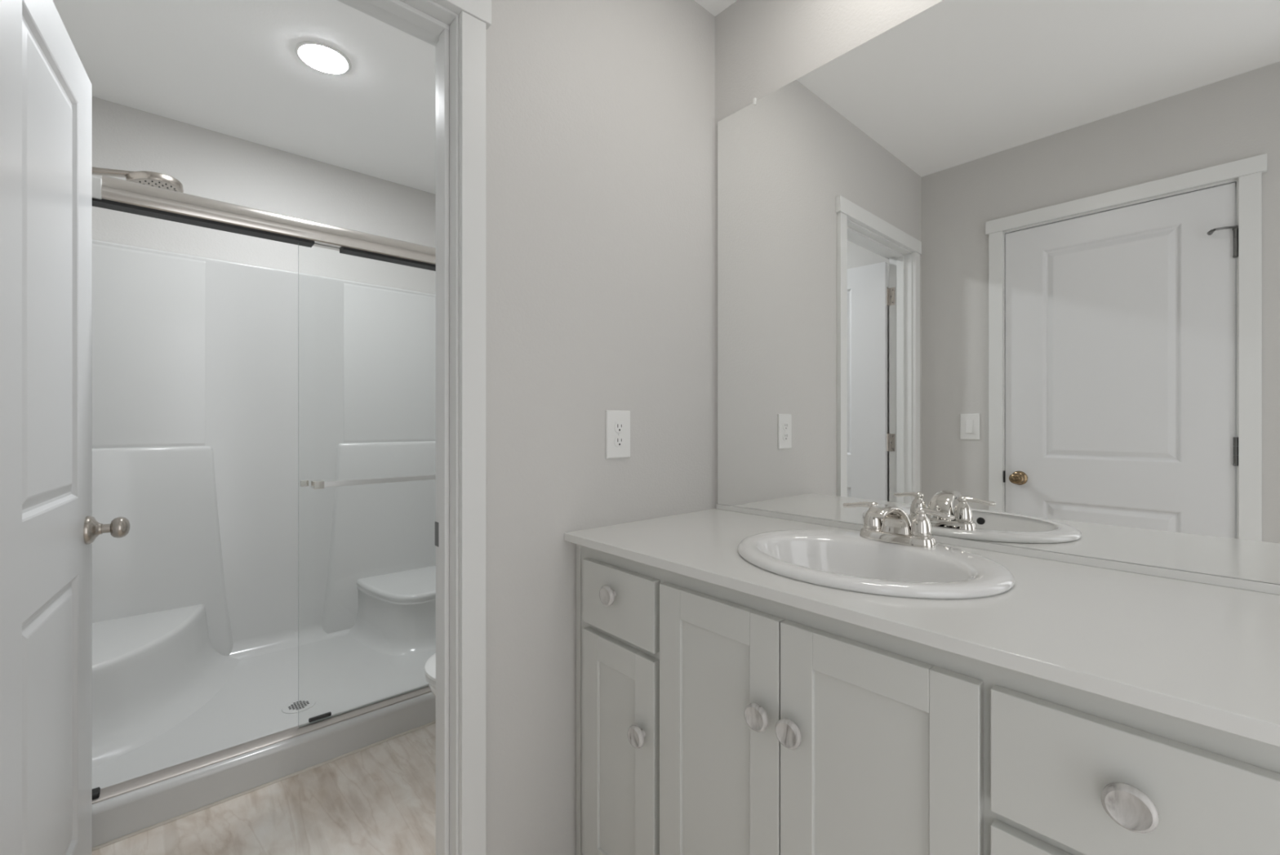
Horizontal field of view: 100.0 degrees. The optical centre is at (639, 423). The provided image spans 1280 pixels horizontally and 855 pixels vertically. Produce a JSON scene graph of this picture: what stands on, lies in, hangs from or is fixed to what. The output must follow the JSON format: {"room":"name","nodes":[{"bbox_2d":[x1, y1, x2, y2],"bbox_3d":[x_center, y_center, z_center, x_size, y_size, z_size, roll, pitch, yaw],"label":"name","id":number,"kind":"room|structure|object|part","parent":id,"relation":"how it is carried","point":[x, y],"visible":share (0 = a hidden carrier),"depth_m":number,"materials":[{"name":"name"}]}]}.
{"room":"bathroom","nodes":[
{"label":"bathroom","id":0,"kind":"room"},
{"bbox_2d":[92,96,435,294],"bbox_3d":[-1.739,-0.100,2.672,1.710,2.440,0.120,0,0,-42],"label":"wall","id":1,"kind":"structure","parent":0,"point":[210,164],"depth_m":2.52,"materials":[{"name":"grey paint"}]},
{"bbox_2d":[92,722,435,854],"bbox_3d":[-0.457,1.145,1.243,1.950,0.050,3.960,0,0,-42],"label":"floor","id":2,"kind":"structure","parent":0,"point":[380,798],"depth_m":1.53,"materials":[{"name":"beige stone"}]},
{"bbox_2d":[92,239,435,850],"bbox_3d":[-1.321,0.194,2.232,1.670,1.858,1.075,0,0,-42],"label":"shower stall","id":3,"kind":"object","parent":2,"relation":"on","point":[195,358],"visible":0.72,"depth_m":2.36,"materials":[{"name":"grey plastic"}]},
{"bbox_3d":[-2.094,-0.311,2.226,0.455,0.821,0.004,0,0,-42],"label":"panel","id":4,"kind":"part","parent":3,"relation":"part of","materials":[{"name":"grey plastic"}]},
{"bbox_3d":[-2.048,0.584,2.249,0.575,0.968,0.034,0,0,-42],"label":"panel","id":5,"kind":"part","parent":3,"relation":"part of","materials":[{"name":"grey plastic"}]},
{"bbox_3d":[-1.802,0.925,1.986,0.606,0.270,0.774,0,0,-42],"label":"seat","id":6,"kind":"part","parent":3,"relation":"part of","materials":[{"name":"grey plastic"}]},
{"bbox_2d":[92,175,435,804],"bbox_3d":[-0.998,0.166,1.878,1.618,1.692,0.089,0,0,-42],"label":"shower door","id":7,"kind":"structure","parent":3,"relation":"attached to","point":[108,193],"depth_m":1.71,"materials":[{"name":"silver metal"}]},
{"bbox_3d":[-0.767,0.198,2.099,0.971,1.608,0.008,0,0,-42],"label":"glass panel","id":8,"kind":"part","parent":7,"relation":"part of","materials":[{"name":"grey"}]},
{"bbox_3d":[-1.314,0.584,2.908,0.737,0.968,0.034,0,0,-42],"label":"panel","id":9,"kind":"part","parent":3,"relation":"part of","materials":[{"name":"grey plastic"}]},
{"bbox_3d":[-1.286,-0.311,2.951,0.617,0.821,0.004,0,0,-42],"label":"panel","id":10,"kind":"part","parent":3,"relation":"part of","materials":[{"name":"grey plastic"}]},
{"bbox_3d":[-1.101,0.931,2.753,0.627,0.258,0.561,0,0,-42],"label":"seat","id":11,"kind":"part","parent":3,"relation":"part of","materials":[{"name":"grey plastic"}]},
{"bbox_2d":[424,652,435,697],"bbox_3d":[-0.315,0.741,1.773,0.764,0.758,0.456,0,0,-42],"label":"toilet","id":12,"kind":"object","parent":2,"relation":"on","point":[430,664],"visible":0.06,"depth_m":1.53,"materials":[{"name":"white ceramic"}]},
{"bbox_3d":[-0.421,0.711,1.677,0.477,0.022,0.376,0,0,-42],"label":"lid","id":13,"kind":"part","parent":12,"relation":"part of","materials":[{"name":"white plastic"}]},
{"bbox_3d":[-0.422,0.732,1.676,0.470,0.016,0.374,0,0,-42],"label":"seat","id":14,"kind":"part","parent":12,"relation":"part of","materials":[{"name":"white plastic"}]},
{"bbox_3d":[-0.326,0.930,1.763,0.712,0.379,0.368,0,0,-42],"label":"bowl","id":15,"kind":"part","parent":12,"relation":"part of","materials":[{"name":"white ceramic"}]},
{"bbox_2d":[576,543,1279,854],"bbox_3d":[0.431,0.708,1.091,0.589,0.824,1.218,0,0,-42],"label":"vanity cabinet","id":16,"kind":"object","parent":2,"relation":"on","point":[712,718],"visible":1,"depth_m":0.83,"materials":[{"name":"grey paint"}]},
{"bbox_3d":[-0.071,0.392,1.229,0.026,0.045,0.045,0,0,-42],"label":"knob","id":17,"kind":"part","parent":16,"relation":"part of","materials":[{"name":"stone"}]},
{"bbox_3d":[-0.048,0.790,1.240,0.008,0.455,0.142,0,0,-42],"label":"door panel","id":18,"kind":"part","parent":16,"relation":"part of","materials":[{"name":"grey paint"}]},
{"bbox_3d":[-0.050,0.411,1.239,0.018,0.154,0.256,0,0,-42],"label":"drawer","id":19,"kind":"part","parent":16,"relation":"part of","materials":[{"name":"grey paint"}]},
{"bbox_3d":[-0.050,0.790,1.239,0.018,0.569,0.256,0,0,-42],"label":"door","id":20,"kind":"part","parent":16,"relation":"part of","materials":[{"name":"grey paint"}]},
{"bbox_3d":[-0.004,0.670,1.154,0.026,0.045,0.045,0,0,-42],"label":"knob","id":21,"kind":"part","parent":16,"relation":"part of","materials":[{"name":"ceramic"}]},
{"bbox_3d":[0.146,0.705,1.024,0.008,0.626,0.176,0,0,-42],"label":"door panel","id":22,"kind":"part","parent":16,"relation":"part of","materials":[{"name":"grey paint"}]},
{"bbox_3d":[0.144,0.705,1.022,0.018,0.740,0.290,0,0,-42],"label":"door","id":23,"kind":"part","parent":16,"relation":"part of","materials":[{"name":"grey paint"}]},
{"bbox_3d":[0.204,0.502,0.923,0.026,0.045,0.045,0,0,-42],"label":"knob","id":24,"kind":"part","parent":16,"relation":"part of","materials":[{"name":"ceramic"}]},
{"bbox_3d":[0.245,0.503,0.876,0.026,0.045,0.045,0,0,-42],"label":"knob","id":25,"kind":"part","parent":16,"relation":"part of","materials":[{"name":"ceramic"}]},
{"bbox_3d":[0.343,0.705,0.803,0.008,0.626,0.181,0,0,-42],"label":"door panel","id":26,"kind":"part","parent":16,"relation":"part of","materials":[{"name":"grey paint"}]},
{"bbox_3d":[0.342,0.705,0.802,0.018,0.740,0.295,0,0,-42],"label":"door","id":27,"kind":"part","parent":16,"relation":"part of","materials":[{"name":"grey paint"}]},
{"bbox_2d":[564,503,1279,746],"bbox_3d":[0.438,0.277,1.088,0.584,0.036,1.234,0,0,-42],"label":"countertop","id":28,"kind":"structure","parent":16,"relation":"on","point":[1202,648],"depth_m":0.77,"materials":[{"name":"white stone"}]},
{"bbox_2d":[737,528,1015,599],"bbox_3d":[0.442,0.334,1.077,0.433,0.155,0.513,0,0,-42],"label":"sink","id":29,"kind":"object","parent":28,"relation":"in","point":[846,560],"visible":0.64,"depth_m":1.08,"materials":[{"name":"white ceramic"}]},
{"bbox_2d":[843,501,954,546],"bbox_3d":[0.536,0.216,1.156,0.133,0.084,0.238,0,0,-42],"label":"faucet","id":30,"kind":"object","parent":28,"relation":"on","point":[882,522],"visible":1,"depth_m":1.15,"materials":[{"name":"silver metal"}]},
{"bbox_3d":[0.510,0.187,1.239,0.080,0.020,0.025,0,0,42],"label":"lever","id":31,"kind":"part","parent":30,"relation":"part of","materials":[{"name":"silver metal"}]},
{"bbox_3d":[0.530,0.216,1.221,0.046,0.050,0.046,0,0,-42],"label":"handle","id":32,"kind":"part","parent":30,"relation":"part of","materials":[{"name":"silver metal"}]},
{"bbox_3d":[0.533,0.208,1.154,0.126,0.070,0.069,0,0,-42],"label":"spout","id":33,"kind":"part","parent":30,"relation":"part of","materials":[{"name":"silver metal"}]},
{"bbox_3d":[0.565,0.248,1.182,0.055,0.020,0.159,0,0,-42],"label":"plate","id":34,"kind":"part","parent":30,"relation":"part of","materials":[{"name":"silver metal"}]},
{"bbox_3d":[0.599,0.216,1.144,0.046,0.050,0.046,0,0,-42],"label":"handle","id":35,"kind":"part","parent":30,"relation":"part of","materials":[{"name":"silver metal"}]},
{"bbox_3d":[0.615,0.187,1.121,0.025,0.020,0.080,0,0,-35],"label":"lever","id":36,"kind":"part","parent":30,"relation":"part of","materials":[{"name":"silver metal"}]},
{"bbox_3d":[0.537,0.640,0.585,0.018,0.269,0.264,0,0,-42],"label":"drawer","id":37,"kind":"part","parent":16,"relation":"part of","materials":[{"name":"grey paint"}]},
{"bbox_3d":[0.520,0.404,0.570,0.026,0.045,0.045,0,0,-42],"label":"knob","id":38,"kind":"part","parent":16,"relation":"part of","materials":[{"name":"stone"}]},
{"bbox_3d":[0.537,0.411,0.585,0.018,0.154,0.264,0,0,-42],"label":"drawer","id":39,"kind":"part","parent":16,"relation":"part of","materials":[{"name":"grey paint"}]},
{"bbox_2d":[52,0,737,194],"bbox_3d":[-0.457,-1.360,1.243,1.950,0.080,3.960,0,0,-42],"label":"ceiling","id":40,"kind":"structure","parent":0,"point":[233,68],"depth_m":2.03,"materials":[{"name":"white paint"}]},
{"bbox_2d":[294,40,351,75],"bbox_3d":[-1.143,-1.315,1.941,0.176,0.009,0.176,0,0,-42],"label":"recessed light","id":41,"kind":"object","parent":40,"relation":"in","point":[319,56],"visible":1,"depth_m":1.93,"materials":[{"name":"white plastic"}]},
{"bbox_2d":[485,0,715,854],"bbox_3d":[-0.432,-0.100,1.215,1.710,2.440,0.115,0,0,-42],"label":"wall","id":42,"kind":"structure","parent":0,"point":[600,114],"depth_m":1.37,"materials":[{"name":"grey paint"}]},
{"bbox_2d":[0,0,129,854],"bbox_3d":[-1.191,0.125,1.057,0.190,1.970,0.732,0,0,-36],"label":"door","id":43,"kind":"structure","parent":42,"relation":"in","point":[48,526],"depth_m":1.06,"materials":[{"name":"white wood"}]},
{"bbox_3d":[-1.313,0.262,1.357,0.036,0.052,0.052,0,0,-36],"label":"knob","id":44,"kind":"part","parent":43,"relation":"part of","materials":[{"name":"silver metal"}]},
{"bbox_2d":[337,0,491,854],"bbox_3d":[-0.704,0.083,0.968,0.863,2.075,0.155,0,0,-42],"label":"door frame","id":45,"kind":"structure","parent":42,"relation":"attached to","point":[456,28],"depth_m":1.18,"materials":[{"name":"white wood"}]},
{"bbox_3d":[-0.745,-0.922,1.023,0.851,0.065,0.018,0,0,-42],"label":"head casing","id":46,"kind":"part","parent":45,"relation":"part of","materials":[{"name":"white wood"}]},
{"bbox_3d":[-0.467,0.256,1.240,0.002,0.056,0.033,0,0,-42],"label":"strike plate","id":47,"kind":"part","parent":45,"relation":"part of","materials":[{"name":"grey metal"}]},
{"bbox_3d":[-0.659,-0.922,0.918,0.863,0.065,0.022,0,0,-42],"label":"head casing","id":48,"kind":"part","parent":45,"relation":"part of","materials":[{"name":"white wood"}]},
{"bbox_3d":[-0.368,0.115,1.182,0.056,2.010,0.018,0,0,-42],"label":"casing","id":49,"kind":"part","parent":45,"relation":"part of","materials":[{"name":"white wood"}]},
{"bbox_2d":[605,409,630,458],"bbox_3d":[-0.058,0.029,1.467,0.085,0.131,0.008,0,0,-42],"label":"electrical outlet","id":50,"kind":"object","parent":42,"relation":"attached to","point":[617,422],"visible":1,"depth_m":1.46,"materials":[{"name":"white plastic"}]},
{"bbox_2d":[614,435,624,446],"bbox_3d":[-0.057,0.049,1.466,0.034,0.028,0.004,0,0,-42],"label":"receptacle","id":51,"kind":"object","parent":50,"relation":"attached to","point":[619,440],"depth_m":1.46,"materials":[{"name":"white plastic"}]},
{"bbox_2d":[614,422,624,432],"bbox_3d":[-0.057,0.010,1.466,0.034,0.028,0.004,0,0,-42],"label":"receptacle","id":52,"kind":"object","parent":50,"relation":"attached to","point":[619,426],"depth_m":1.46,"materials":[{"name":"white plastic"}]},
{"bbox_2d":[715,0,1188,571],"bbox_3d":[0.225,-0.100,1.854,0.120,2.440,3.960,0,0,-42],"label":"wall","id":53,"kind":"structure","parent":0,"point":[762,46],"depth_m":1.56,"materials":[{"name":"grey paint"}]},
{"bbox_2d":[717,0,1279,584],"bbox_3d":[0.652,-0.361,1.280,0.008,1.238,1.204,0,0,-42],"label":"wall mirror","id":54,"kind":"object","parent":53,"relation":"attached to","point":[1010,269],"visible":1,"depth_m":1.12,"materials":[{"name":"white mirror"}]},
{"bbox_3d":[-1.963,-0.100,1.669,0.036,2.440,1.074,0,0,-42],"label":"wall","id":55,"kind":"structure","parent":0,"visible":0},
{"bbox_2d":[92,167,183,192],"bbox_3d":[-1.796,-0.840,1.828,0.369,0.070,0.152,0,0,-42],"label":"shower","id":56,"kind":"object","parent":55,"relation":"attached to","point":[148,178],"visible":0.47,"depth_m":1.84,"materials":[{"name":"silver metal"}]},
{"bbox_3d":[-1.810,-0.849,1.815,0.321,0.052,0.040,0,0,-42],"label":"arm","id":57,"kind":"part","parent":56,"relation":"part of","materials":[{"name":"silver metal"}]}
]}

